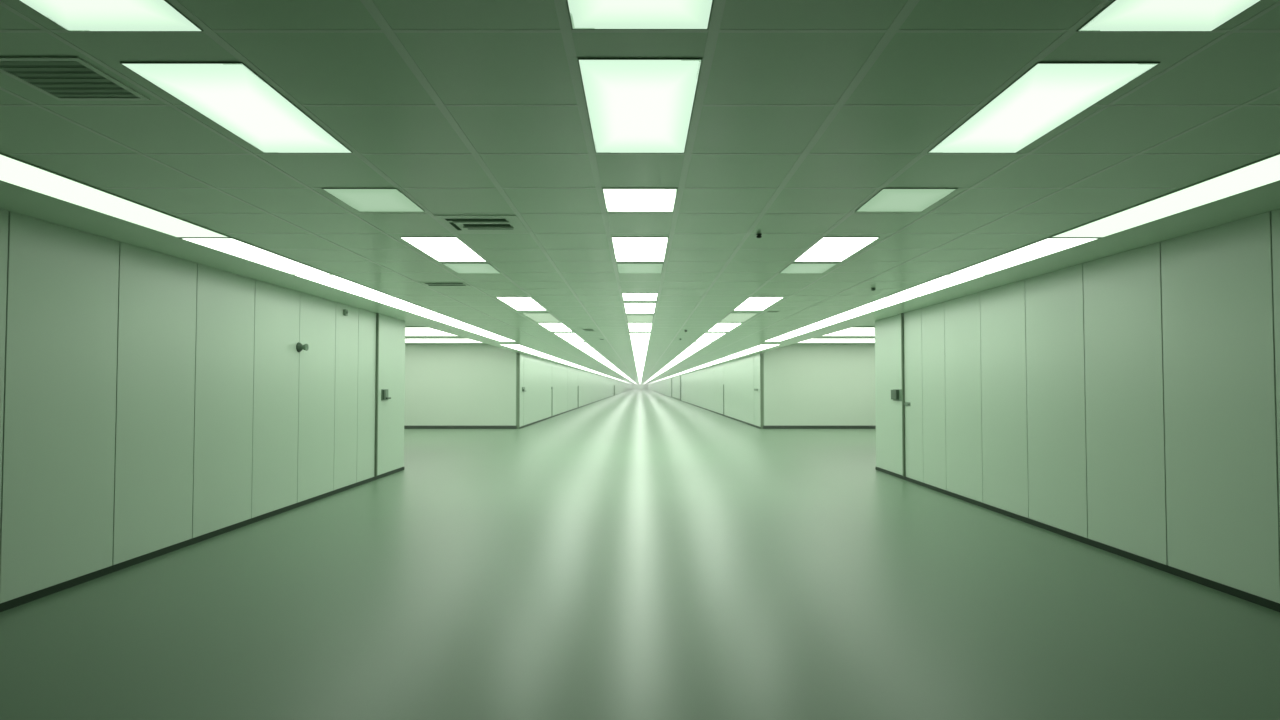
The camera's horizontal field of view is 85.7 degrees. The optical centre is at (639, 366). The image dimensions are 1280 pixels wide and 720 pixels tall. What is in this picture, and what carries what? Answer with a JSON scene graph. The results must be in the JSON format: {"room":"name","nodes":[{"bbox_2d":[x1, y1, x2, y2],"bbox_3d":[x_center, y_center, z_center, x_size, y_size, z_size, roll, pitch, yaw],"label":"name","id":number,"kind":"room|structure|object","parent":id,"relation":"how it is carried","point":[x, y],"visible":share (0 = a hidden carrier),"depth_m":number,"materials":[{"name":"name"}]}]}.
{"room":"corridor","nodes":[
{"label":"corridor","id":0,"kind":"room"},
{"bbox_2d":[0,209,375,602],"bbox_3d":[-4.330,0.304,5.053,0.140,2.685,12.120,0,-2,0],"label":"wall","id":1,"kind":"structure","parent":0,"point":[151,401],"depth_m":6.01,"materials":[{"name":"grey paint"}]},
{"bbox_2d":[0,467,404,611],"bbox_3d":[-4.325,1.639,5.705,0.150,0.055,13.500,0,-2,0],"label":"baseboard","id":2,"kind":"structure","parent":1,"relation":"attached to","point":[4,606],"depth_m":6.08,"materials":[{"name":"plastic"}]},
{"bbox_2d":[296,342,308,351],"bbox_3d":[-4.207,-0.241,8.611,0.105,0.124,0.124,0,-2,0],"label":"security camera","id":3,"kind":"object","parent":1,"relation":"attached to","point":[299,347],"visible":1,"depth_m":8.58,"materials":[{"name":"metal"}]},
{"bbox_2d":[343,309,347,315],"bbox_3d":[-4.235,-0.777,9.947,0.050,0.090,0.080,0,-2,0],"label":"wall sensor","id":4,"kind":"object","parent":1,"relation":"attached to","point":[345,311],"visible":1,"depth_m":9.91,"materials":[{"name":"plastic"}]},
{"bbox_2d":[374,313,378,476],"bbox_3d":[-4.316,0.453,11.135,0.168,2.630,0.044,0,-2,0],"label":"trim","id":5,"kind":"structure","parent":1,"relation":"attached to","point":[377,314],"depth_m":11.12,"materials":[{"name":"metal"}]},
{"bbox_2d":[377,314,404,475],"bbox_3d":[-4.298,0.473,11.824,0.204,2.630,1.334,0,-2,0],"label":"door","id":6,"kind":"structure","parent":1,"relation":"in","point":[391,371],"depth_m":11.83,"materials":[{"name":"laminate"}]},
{"bbox_2d":[316,296,463,337],"bbox_3d":[-8.130,-1.068,18.539,7.739,0.150,12.300,0,-2,0],"label":"ceiling","id":7,"kind":"structure","parent":0,"point":[407,324],"depth_m":21.12,"materials":[{"name":"tile"}]},
{"bbox_2d":[405,327,456,335],"bbox_3d":[-7.600,-0.962,19.086,5.800,0.030,2.900,0,-2,0],"label":"recessed light","id":8,"kind":"object","parent":7,"relation":"in","point":[409,331],"visible":0.12,"depth_m":19.17,"materials":[{"name":"white plastic"}]},
{"bbox_2d":[405,338,481,342],"bbox_3d":[-7.600,-0.857,22.734,5.800,0.030,2.000,0,-2,0],"label":"recessed light","id":9,"kind":"object","parent":7,"relation":"in","point":[407,340],"visible":0.26,"depth_m":22.51,"materials":[{"name":"white plastic"}]},
{"bbox_2d":[404,343,516,425],"bbox_3d":[-8.200,0.697,24.560,7.600,3.030,0.140,0,-2,0],"label":"wall","id":10,"kind":"structure","parent":0,"point":[447,384],"depth_m":24.49,"materials":[{"name":"paint"}]},
{"bbox_2d":[404,426,516,428],"bbox_3d":[-8.155,2.152,24.442,7.690,0.115,0.012,0,-2,0],"label":"baseboard","id":11,"kind":"structure","parent":10,"relation":"attached to","point":[405,427],"depth_m":24.43,"materials":[{"name":"plastic"}]},
{"bbox_2d":[516,353,631,426],"bbox_3d":[-4.330,5.727,192.165,0.140,2.685,335.500,0,-2,0],"label":"wall","id":12,"kind":"structure","parent":0,"point":[537,375],"depth_m":33.59,"materials":[{"name":"paint"}]},
{"bbox_2d":[517,353,519,428],"bbox_3d":[-4.320,0.868,24.478,0.080,2.683,0.013,0,-2,0],"label":"trim","id":13,"kind":"structure","parent":12,"relation":"attached to","point":[518,354],"depth_m":24.48,"materials":[{"name":"metal"}]},
{"bbox_2d":[519,389,631,428],"bbox_3d":[-4.260,7.037,192.127,0.020,0.065,335.500,0,-2,0],"label":"baseboard","id":14,"kind":"structure","parent":12,"relation":"attached to","point":[631,389],"depth_m":34.50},
{"bbox_2d":[0,0,1279,383],"bbox_3d":[0.000,3.735,179.467,8.520,0.567,361.000,0,-2,0],"label":"ceiling","id":15,"kind":"structure","parent":0,"point":[804,111],"depth_m":3.51,"materials":[{"name":"tile"}]},
{"bbox_2d":[0,57,149,100],"bbox_3d":[-2.210,-1.105,2.663,0.380,0.006,0.370,0,-2,0],"label":"ceiling vent","id":16,"kind":"object","parent":15,"relation":"in","point":[59,78],"visible":1,"depth_m":2.65,"materials":[{"name":"white metal"}]},
{"bbox_2d":[19,0,202,31],"bbox_3d":[-1.676,-1.123,1.994,0.448,0.009,0.602,0,-2,0],"label":"recessed light","id":17,"kind":"object","parent":15,"relation":"in","point":[71,15],"visible":1,"depth_m":2.19,"materials":[{"name":"white plastic"}]},
{"bbox_2d":[0,153,230,237],"bbox_3d":[-3.458,-1.055,4.357,0.435,0.009,2.226,0,-2,0],"label":"recessed light","id":18,"kind":"object","parent":15,"relation":"in","point":[13,171],"visible":1,"depth_m":4.34,"materials":[{"name":"white plastic"}]},
{"bbox_2d":[120,62,352,152],"bbox_3d":[-1.676,-1.094,3.004,0.448,0.009,0.968,0,-2,0],"label":"recessed light","id":19,"kind":"object","parent":15,"relation":"in","point":[231,95],"visible":1,"depth_m":2.88,"materials":[{"name":"plastic"}]},
{"bbox_2d":[179,238,330,273],"bbox_3d":[-3.458,-0.996,6.381,0.435,0.009,1.776,0,-2,0],"label":"recessed light","id":20,"kind":"object","parent":15,"relation":"in","point":[235,247],"visible":1,"depth_m":6.16,"materials":[{"name":"white plastic"}]},
{"bbox_2d":[292,274,392,296],"bbox_3d":[-3.458,-0.944,8.181,0.435,0.009,1.776,0,-2,0],"label":"recessed light","id":21,"kind":"object","parent":15,"relation":"in","point":[331,280],"visible":1,"depth_m":7.98,"materials":[{"name":"white plastic"}]},
{"bbox_2d":[322,188,424,211],"bbox_3d":[-1.676,-1.054,4.391,0.448,0.009,0.541,0,-2,0],"label":"recessed light","id":22,"kind":"object","parent":15,"relation":"in","point":[360,199],"visible":1,"depth_m":4.34,"materials":[{"name":"plastic"}]},
{"bbox_2d":[363,297,433,311],"bbox_3d":[-3.458,-0.892,9.980,0.435,0.009,1.776,0,-2,0],"label":"recessed light","id":23,"kind":"object","parent":15,"relation":"in","point":[395,302],"visible":1,"depth_m":9.90,"materials":[{"name":"white plastic"}]},
{"bbox_2d":[410,311,461,321],"bbox_3d":[-3.458,-0.840,11.779,0.435,0.009,1.776,0,-2,0],"label":"recessed light","id":24,"kind":"object","parent":15,"relation":"in","point":[436,316],"visible":1,"depth_m":11.63,"materials":[{"name":"white plastic"}]},
{"bbox_2d":[400,237,485,261],"bbox_3d":[-1.676,-1.007,5.994,0.448,0.009,1.047,0,-2,0],"label":"recessed light","id":25,"kind":"object","parent":15,"relation":"in","point":[442,249],"visible":1,"depth_m":5.90,"materials":[{"name":"white plastic"}]},
{"bbox_2d":[420,282,469,285],"bbox_3d":[-2.250,-0.951,7.981,0.500,0.007,0.260,0,-2,0],"label":"ceiling vent","id":26,"kind":"object","parent":15,"relation":"in","point":[424,283],"visible":1,"depth_m":7.92,"materials":[{"name":"white metal"}]},
{"bbox_2d":[441,322,483,329],"bbox_3d":[-3.458,-0.787,13.579,0.435,0.009,1.776,0,-2,0],"label":"recessed light","id":27,"kind":"object","parent":15,"relation":"in","point":[461,325],"visible":1,"depth_m":13.35,"materials":[{"name":"white plastic"}]},
{"bbox_2d":[442,263,499,272],"bbox_3d":[-1.676,-0.981,6.915,0.448,0.009,0.584,0,-2,0],"label":"recessed light","id":28,"kind":"object","parent":15,"relation":"in","point":[457,267],"visible":1,"depth_m":6.84,"materials":[{"name":"plastic"}]},
{"bbox_2d":[434,215,528,233],"bbox_3d":[-1.140,-1.033,5.052,0.570,0.012,0.560,0,-2,0],"label":"ceiling vent","id":29,"kind":"object","parent":15,"relation":"in","point":[459,224],"visible":1,"depth_m":5.02,"materials":[{"name":"white metal"}]},
{"bbox_2d":[466,330,500,335],"bbox_3d":[-3.458,-0.735,15.378,0.435,0.009,1.776,0,-2,0],"label":"recessed light","id":30,"kind":"object","parent":15,"relation":"in","point":[479,332],"visible":1,"depth_m":15.08,"materials":[{"name":"white plastic"}]},
{"bbox_2d":[484,336,513,340],"bbox_3d":[-3.458,-0.683,17.177,0.435,0.009,1.776,0,-2,0],"label":"recessed light","id":31,"kind":"object","parent":15,"relation":"in","point":[498,338],"visible":1,"depth_m":16.91,"materials":[{"name":"white plastic"}]},
{"bbox_2d":[488,337,512,340],"bbox_3d":[-3.458,-0.681,17.177,0.406,0.004,1.747,0,-2,0],"label":"diffuser","id":32,"kind":"object","parent":31,"relation":"attached to","point":[495,338],"depth_m":16.98,"materials":[{"name":"white plastic"}]},
{"bbox_2d":[500,344,530,348],"bbox_3d":[-3.660,-0.585,20.526,0.540,0.012,2.394,0,-2,0],"label":"recessed light","id":33,"kind":"object","parent":15,"relation":"in","point":[514,346],"visible":1,"depth_m":20.24,"materials":[{"name":"white plastic"}]},
{"bbox_2d":[497,297,545,309],"bbox_3d":[-1.676,-0.894,9.915,0.448,0.009,1.550,0,-2,0],"label":"recessed light","id":34,"kind":"object","parent":15,"relation":"in","point":[518,303],"visible":1,"depth_m":9.78,"materials":[{"name":"white plastic"}]},
{"bbox_2d":[516,349,542,352],"bbox_3d":[-3.660,-0.515,22.924,0.540,0.012,2.394,0,-2,0],"label":"recessed light","id":35,"kind":"object","parent":15,"relation":"in","point":[523,350],"visible":0.93,"depth_m":22.55,"materials":[{"name":"white plastic"}]},
{"bbox_2d":[529,353,550,355],"bbox_3d":[-3.660,-0.446,25.323,0.540,0.012,2.394,0,-2,0],"label":"recessed light","id":36,"kind":"object","parent":15,"relation":"in","point":[536,354],"visible":0.79,"depth_m":25.30,"materials":[{"name":"white plastic"}]},
{"bbox_2d":[523,313,559,321],"bbox_3d":[-1.676,-0.837,11.879,0.448,0.009,1.500,0,-2,0],"label":"recessed light","id":37,"kind":"object","parent":15,"relation":"in","point":[537,317],"visible":1,"depth_m":11.76,"materials":[{"name":"plastic"}]},
{"bbox_2d":[540,356,558,358],"bbox_3d":[-3.660,-0.376,27.723,0.540,0.012,2.394,0,-2,0],"label":"recessed light","id":38,"kind":"object","parent":15,"relation":"in","point":[546,357],"visible":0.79,"depth_m":27.92,"materials":[{"name":"white plastic"}]},
{"bbox_2d":[539,323,570,330],"bbox_3d":[-1.676,-0.781,13.808,0.448,0.009,1.860,0,-2,0],"label":"recessed light","id":39,"kind":"object","parent":15,"relation":"in","point":[550,326],"visible":0.99,"depth_m":13.56,"materials":[{"name":"white plastic"}]},
{"bbox_2d":[555,333,583,340],"bbox_3d":[-1.676,-0.699,16.632,0.448,0.009,2.690,0,-2,0],"label":"recessed light","id":40,"kind":"object","parent":15,"relation":"in","point":[566,336],"visible":0.98,"depth_m":16.27,"materials":[{"name":"white plastic"}]},
{"bbox_2d":[569,342,593,349],"bbox_3d":[-1.676,-0.595,20.151,0.448,0.012,3.730,0,-2,0],"label":"recessed light","id":41,"kind":"object","parent":15,"relation":"in","point":[580,345],"visible":1,"depth_m":19.75,"materials":[{"name":"white plastic"}]},
{"bbox_2d":[582,349,600,354],"bbox_3d":[-1.676,-0.487,23.899,0.448,0.012,3.730,0,-2,0],"label":"recessed light","id":42,"kind":"object","parent":15,"relation":"in","point":[589,352],"visible":1,"depth_m":23.82,"materials":[{"name":"white plastic"}]},
{"bbox_2d":[590,355,605,358],"bbox_3d":[-1.676,-0.378,27.648,0.448,0.012,3.730,0,-2,0],"label":"recessed light","id":43,"kind":"object","parent":15,"relation":"in","point":[593,356],"visible":0.79,"depth_m":26.99,"materials":[{"name":"white plastic"}]},
{"bbox_2d":[596,359,608,361],"bbox_3d":[-1.676,-0.270,31.396,0.448,0.012,3.730,0,-2,0],"label":"recessed light","id":44,"kind":"object","parent":15,"relation":"in","point":[600,360],"visible":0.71,"depth_m":31.15,"materials":[{"name":"white plastic"}]},
{"bbox_2d":[578,58,701,152],"bbox_3d":[0.000,-1.094,2.989,0.450,0.009,0.998,0,-2,0],"label":"recessed light","id":45,"kind":"object","parent":15,"relation":"in","point":[634,105],"visible":1,"depth_m":2.85,"materials":[{"name":"white plastic"}]},
{"bbox_2d":[566,0,713,28],"bbox_3d":[0.000,-1.123,1.982,0.450,0.009,0.598,0,-2,0],"label":"recessed light","id":46,"kind":"object","parent":15,"relation":"in","point":[583,14],"visible":1,"depth_m":2.18,"materials":[{"name":"white plastic"}]},
{"bbox_2d":[602,188,677,211],"bbox_3d":[0.000,-1.054,4.391,0.450,0.009,0.541,0,-2,0],"label":"recessed light","id":47,"kind":"object","parent":15,"relation":"in","point":[616,199],"visible":1,"depth_m":4.34,"materials":[{"name":"white plastic"}]},
{"bbox_2d":[612,237,667,261],"bbox_3d":[0.000,-1.007,5.994,0.450,0.009,1.047,0,-2,0],"label":"recessed light","id":48,"kind":"object","parent":15,"relation":"in","point":[626,249],"visible":1,"depth_m":5.90,"materials":[{"name":"white plastic"}]},
{"bbox_2d":[617,263,662,272],"bbox_3d":[0.000,-0.981,6.915,0.450,0.009,0.584,0,-2,0],"label":"recessed light","id":49,"kind":"object","parent":15,"relation":"in","point":[622,267],"visible":1,"depth_m":6.84,"materials":[{"name":"plastic"}]},
{"bbox_2d":[624,303,655,312],"bbox_3d":[0.000,-0.878,10.463,0.450,0.009,1.334,0,-2,0],"label":"recessed light","id":50,"kind":"object","parent":15,"relation":"in","point":[629,307],"visible":1,"depth_m":10.29,"materials":[{"name":"white plastic"}]},
{"bbox_2d":[622,293,657,299],"bbox_3d":[0.000,-0.917,9.102,0.450,0.009,0.708,0,-2,0],"label":"recessed light","id":51,"kind":"object","parent":15,"relation":"in","point":[626,296],"visible":1,"depth_m":9.02,"materials":[{"name":"white plastic"}]},
{"bbox_2d":[626,315,653,321],"bbox_3d":[0.000,-0.832,12.059,0.450,0.009,1.240,0,-2,0],"label":"recessed light","id":52,"kind":"object","parent":15,"relation":"in","point":[630,318],"visible":1,"depth_m":11.94,"materials":[{"name":"plastic"}]},
{"bbox_2d":[628,323,651,330],"bbox_3d":[0.000,-0.781,13.808,0.450,0.009,1.860,0,-2,0],"label":"recessed light","id":53,"kind":"object","parent":15,"relation":"in","point":[632,326],"visible":1,"depth_m":13.55,"materials":[{"name":"white plastic"}]},
{"bbox_2d":[630,333,649,340],"bbox_3d":[0.000,-0.699,16.632,0.450,0.009,2.690,0,-2,0],"label":"recessed light","id":54,"kind":"object","parent":15,"relation":"in","point":[634,336],"visible":0.98,"depth_m":16.27,"materials":[{"name":"white plastic"}]},
{"bbox_2d":[632,342,647,349],"bbox_3d":[0.000,-0.595,20.151,0.448,0.012,3.730,0,-2,0],"label":"recessed light","id":55,"kind":"object","parent":15,"relation":"in","point":[636,345],"visible":1,"depth_m":19.75,"materials":[{"name":"white plastic"}]},
{"bbox_2d":[633,350,646,354],"bbox_3d":[0.000,-0.487,23.899,0.448,0.012,3.730,0,-2,0],"label":"recessed light","id":56,"kind":"object","parent":15,"relation":"in","point":[636,352],"visible":1,"depth_m":23.82,"materials":[{"name":"white plastic"}]},
{"bbox_2d":[634,355,645,358],"bbox_3d":[0.000,-0.378,27.648,0.448,0.012,3.730,0,-2,0],"label":"recessed light","id":57,"kind":"object","parent":15,"relation":"in","point":[635,356],"visible":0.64,"depth_m":26.99,"materials":[{"name":"white plastic"}]},
{"bbox_2d":[635,359,644,361],"bbox_3d":[0.000,-0.270,31.396,0.448,0.012,3.730,0,-2,0],"label":"recessed light","id":58,"kind":"object","parent":15,"relation":"in","point":[636,360],"visible":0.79,"depth_m":31.15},
{"bbox_2d":[671,359,683,361],"bbox_3d":[1.676,-0.270,31.396,0.448,0.012,3.730,0,-2,0],"label":"recessed light","id":59,"kind":"object","parent":15,"relation":"in","point":[673,360],"visible":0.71,"depth_m":31.15,"materials":[{"name":"white plastic"}]},
{"bbox_2d":[674,355,689,358],"bbox_3d":[1.676,-0.378,27.648,0.448,0.012,3.730,0,-2,0],"label":"recessed light","id":60,"kind":"object","parent":15,"relation":"in","point":[678,356],"visible":0.79,"depth_m":26.99,"materials":[{"name":"white plastic"}]},
{"bbox_2d":[679,349,697,354],"bbox_3d":[1.676,-0.487,23.899,0.448,0.012,3.730,0,-2,0],"label":"recessed light","id":61,"kind":"object","parent":15,"relation":"in","point":[685,352],"visible":1,"depth_m":23.82,"materials":[{"name":"white plastic"}]},
{"bbox_2d":[686,342,710,349],"bbox_3d":[1.676,-0.595,20.151,0.448,0.012,3.730,0,-2,0],"label":"recessed light","id":62,"kind":"object","parent":15,"relation":"in","point":[696,345],"visible":1,"depth_m":19.75,"materials":[{"name":"white plastic"}]},
{"bbox_2d":[696,333,724,340],"bbox_3d":[1.676,-0.699,16.632,0.448,0.009,2.690,0,-2,0],"label":"recessed light","id":63,"kind":"object","parent":15,"relation":"in","point":[707,336],"visible":0.98,"depth_m":16.27,"materials":[{"name":"white plastic"}]},
{"bbox_2d":[709,323,740,330],"bbox_3d":[1.676,-0.781,13.808,0.448,0.009,1.860,0,-2,0],"label":"recessed light","id":64,"kind":"object","parent":15,"relation":"in","point":[719,326],"visible":0.99,"depth_m":13.56,"materials":[{"name":"white plastic"}]},
{"bbox_2d":[721,356,739,358],"bbox_3d":[3.660,-0.376,27.723,0.540,0.012,2.394,0,-2,0],"label":"recessed light","id":65,"kind":"object","parent":15,"relation":"in","point":[726,357],"visible":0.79,"depth_m":27.92,"materials":[{"name":"white plastic"}]},
{"bbox_2d":[720,313,756,321],"bbox_3d":[1.676,-0.837,11.879,0.448,0.009,1.500,0,-2,0],"label":"recessed light","id":66,"kind":"object","parent":15,"relation":"in","point":[732,317],"visible":1,"depth_m":11.76,"materials":[{"name":"plastic"}]},
{"bbox_2d":[729,353,750,355],"bbox_3d":[3.660,-0.446,25.323,0.540,0.012,2.394,0,-2,0],"label":"recessed light","id":67,"kind":"object","parent":15,"relation":"in","point":[734,354],"visible":0.79,"depth_m":25.30,"materials":[{"name":"white plastic"}]},
{"bbox_2d":[737,349,763,352],"bbox_3d":[3.660,-0.515,22.924,0.540,0.012,2.394,0,-2,0],"label":"recessed light","id":68,"kind":"object","parent":15,"relation":"in","point":[746,350],"visible":0.93,"depth_m":22.55,"materials":[{"name":"white plastic"}]},
{"bbox_2d":[734,297,782,309],"bbox_3d":[1.676,-0.894,9.915,0.448,0.009,1.550,0,-2,0],"label":"recessed light","id":69,"kind":"object","parent":15,"relation":"in","point":[752,303],"visible":1,"depth_m":9.78,"materials":[{"name":"white plastic"}]},
{"bbox_2d":[749,344,779,348],"bbox_3d":[3.660,-0.585,20.526,0.540,0.012,2.394,0,-2,0],"label":"recessed light","id":70,"kind":"object","parent":15,"relation":"in","point":[761,346],"visible":1,"depth_m":20.24,"materials":[{"name":"white plastic"}]},
{"bbox_2d":[766,336,795,340],"bbox_3d":[3.458,-0.683,17.177,0.435,0.009,1.776,0,-2,0],"label":"recessed light","id":71,"kind":"object","parent":15,"relation":"in","point":[778,338],"visible":1,"depth_m":16.91,"materials":[{"name":"white plastic"}]},
{"bbox_2d":[767,337,791,340],"bbox_3d":[3.458,-0.681,17.177,0.406,0.004,1.747,0,-2,0],"label":"diffuser","id":72,"kind":"object","parent":71,"relation":"attached to","point":[775,338],"depth_m":16.98,"materials":[{"name":"white plastic"}]},
{"bbox_2d":[779,330,813,335],"bbox_3d":[3.458,-0.735,15.378,0.435,0.009,1.776,0,-2,0],"label":"recessed light","id":73,"kind":"object","parent":15,"relation":"in","point":[794,332],"visible":1,"depth_m":15.08,"materials":[{"name":"white plastic"}]},
{"bbox_2d":[780,263,837,272],"bbox_3d":[1.676,-0.981,6.915,0.448,0.009,0.584,0,-2,0],"label":"recessed light","id":74,"kind":"object","parent":15,"relation":"in","point":[793,267],"visible":1,"depth_m":6.84,"materials":[{"name":"plastic"}]},
{"bbox_2d":[796,322,838,329],"bbox_3d":[3.458,-0.787,13.579,0.435,0.009,1.776,0,-2,0],"label":"recessed light","id":75,"kind":"object","parent":15,"relation":"in","point":[817,325],"visible":1,"depth_m":13.35,"materials":[{"name":"white plastic"}]},
{"bbox_2d":[794,237,879,261],"bbox_3d":[1.676,-1.007,5.994,0.448,0.009,1.047,0,-2,0],"label":"recessed light","id":76,"kind":"object","parent":15,"relation":"in","point":[827,249],"visible":1,"depth_m":5.90,"materials":[{"name":"white plastic"}]},
{"bbox_2d":[818,311,869,321],"bbox_3d":[3.458,-0.840,11.779,0.435,0.009,1.776,0,-2,0],"label":"recessed light","id":77,"kind":"object","parent":15,"relation":"in","point":[843,316],"visible":1,"depth_m":11.63,"materials":[{"name":"white plastic"}]},
{"bbox_2d":[846,297,916,311],"bbox_3d":[3.458,-0.892,9.980,0.435,0.009,1.776,0,-2,0],"label":"recessed light","id":78,"kind":"object","parent":15,"relation":"in","point":[884,302],"visible":1,"depth_m":9.90,"materials":[{"name":"white plastic"}]},
{"bbox_2d":[855,188,957,211],"bbox_3d":[1.676,-1.054,4.391,0.448,0.009,0.541,0,-2,0],"label":"recessed light","id":79,"kind":"object","parent":15,"relation":"in","point":[886,199],"visible":1,"depth_m":4.34,"materials":[{"name":"plastic"}]},
{"bbox_2d":[887,274,987,296],"bbox_3d":[3.458,-0.944,8.181,0.435,0.009,1.776,0,-2,0],"label":"recessed light","id":80,"kind":"object","parent":15,"relation":"in","point":[948,280],"visible":1,"depth_m":7.98,"materials":[{"name":"white plastic"}]},
{"bbox_2d":[949,238,1100,273],"bbox_3d":[3.458,-0.996,6.381,0.435,0.009,1.776,0,-2,0],"label":"recessed light","id":81,"kind":"object","parent":15,"relation":"in","point":[1044,247],"visible":1,"depth_m":6.16,"materials":[{"name":"white plastic"}]},
{"bbox_2d":[927,62,1159,152],"bbox_3d":[1.676,-1.094,3.004,0.448,0.009,0.968,0,-2,0],"label":"recessed light","id":82,"kind":"object","parent":15,"relation":"in","point":[1047,95],"visible":1,"depth_m":2.88,"materials":[{"name":"white plastic"}]},
{"bbox_2d":[1049,153,1279,237],"bbox_3d":[3.458,-1.055,4.357,0.435,0.009,2.226,0,-2,0],"label":"recessed light","id":83,"kind":"object","parent":15,"relation":"in","point":[1265,171],"visible":1,"depth_m":4.34,"materials":[{"name":"white plastic"}]},
{"bbox_2d":[1077,0,1260,31],"bbox_3d":[1.676,-1.123,1.994,0.448,0.009,0.602,0,-2,0],"label":"recessed light","id":84,"kind":"object","parent":15,"relation":"in","point":[1119,15],"visible":1,"depth_m":2.19,"materials":[{"name":"white plastic"}]},
{"bbox_2d":[0,389,1279,719],"bbox_3d":[0.000,6.800,179.378,24.400,0.200,361.400,0,-2,0],"label":"floor","id":85,"kind":"structure","parent":0,"point":[634,554],"depth_m":4.73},
{"bbox_2d":[632,384,647,388],"bbox_3d":[0.000,10.307,359.922,8.800,3.250,0.140,0,-2,0],"label":"wall","id":86,"kind":"structure","parent":0,"point":[634,386],"depth_m":359.86,"materials":[{"name":"paint"}]},
{"bbox_2d":[648,353,763,426],"bbox_3d":[4.330,5.727,192.165,0.140,2.685,335.500,0,-2,0],"label":"wall","id":87,"kind":"structure","parent":0,"point":[703,388],"depth_m":33.98,"materials":[{"name":"paint"}]},
{"bbox_2d":[648,389,760,428],"bbox_3d":[4.260,7.037,192.127,0.020,0.065,335.500,0,-2,0],"label":"baseboard","id":88,"kind":"structure","parent":87,"relation":"attached to","point":[648,389],"depth_m":33.71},
{"bbox_2d":[723,385,723,415],"bbox_3d":[4.245,1.716,35.025,0.030,1.600,0.120,0,-2,0],"label":"trim","id":89,"kind":"structure","parent":87,"relation":"attached to","point":[723,385],"depth_m":34.97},
{"bbox_2d":[760,353,762,428],"bbox_3d":[4.320,0.868,24.478,0.080,2.683,0.013,0,-2,0],"label":"trim","id":90,"kind":"structure","parent":87,"relation":"attached to","point":[761,354],"depth_m":24.48,"materials":[{"name":"grey metal"}]},
{"bbox_2d":[763,343,875,425],"bbox_3d":[8.200,0.697,24.560,7.600,3.030,0.140,0,-2,0],"label":"wall","id":91,"kind":"structure","parent":0,"point":[806,384],"depth_m":24.49,"materials":[{"name":"paint"}]},
{"bbox_2d":[763,426,875,428],"bbox_3d":[8.155,2.152,24.442,7.690,0.115,0.012,0,-2,0],"label":"baseboard","id":92,"kind":"structure","parent":91,"relation":"attached to","point":[764,427],"depth_m":24.43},
{"bbox_2d":[816,296,963,337],"bbox_3d":[8.130,-1.068,18.539,7.739,0.150,12.300,0,-2,0],"label":"ceiling","id":93,"kind":"structure","parent":0,"point":[871,324],"depth_m":21.12,"materials":[{"name":"tile"}]},
{"bbox_2d":[798,338,874,342],"bbox_3d":[7.600,-0.857,22.734,5.800,0.030,2.000,0,-2,0],"label":"recessed light","id":94,"kind":"object","parent":93,"relation":"in","point":[813,340],"visible":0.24,"depth_m":22.51,"materials":[{"name":"white plastic"}]},
{"bbox_2d":[823,327,874,335],"bbox_3d":[7.600,-0.962,19.086,5.800,0.030,2.900,0,-2,0],"label":"recessed light","id":95,"kind":"object","parent":93,"relation":"in","point":[854,331],"visible":0.1,"depth_m":19.17,"materials":[{"name":"white plastic"}]},
{"bbox_2d":[904,209,1279,602],"bbox_3d":[4.330,0.304,5.053,0.140,2.685,12.120,0,-2,0],"label":"wall","id":96,"kind":"structure","parent":0,"point":[1128,401],"depth_m":5.97,"materials":[{"name":"grey paint"}]},
{"bbox_2d":[875,314,902,475],"bbox_3d":[4.303,0.473,11.824,0.195,2.630,1.334,0,-2,0],"label":"door","id":97,"kind":"structure","parent":96,"relation":"in","point":[888,371],"depth_m":11.78,"materials":[{"name":"laminate"}]},
{"bbox_2d":[901,313,905,476],"bbox_3d":[4.316,0.453,11.135,0.168,2.630,0.044,0,-2,0],"label":"trim","id":98,"kind":"structure","parent":96,"relation":"attached to","point":[902,314],"depth_m":11.12,"materials":[{"name":"metal"}]},
{"bbox_2d":[875,467,1279,611],"bbox_3d":[4.325,1.639,5.705,0.150,0.055,13.500,0,-2,0],"label":"baseboard","id":99,"kind":"structure","parent":96,"relation":"attached to","point":[1275,606],"depth_m":6.08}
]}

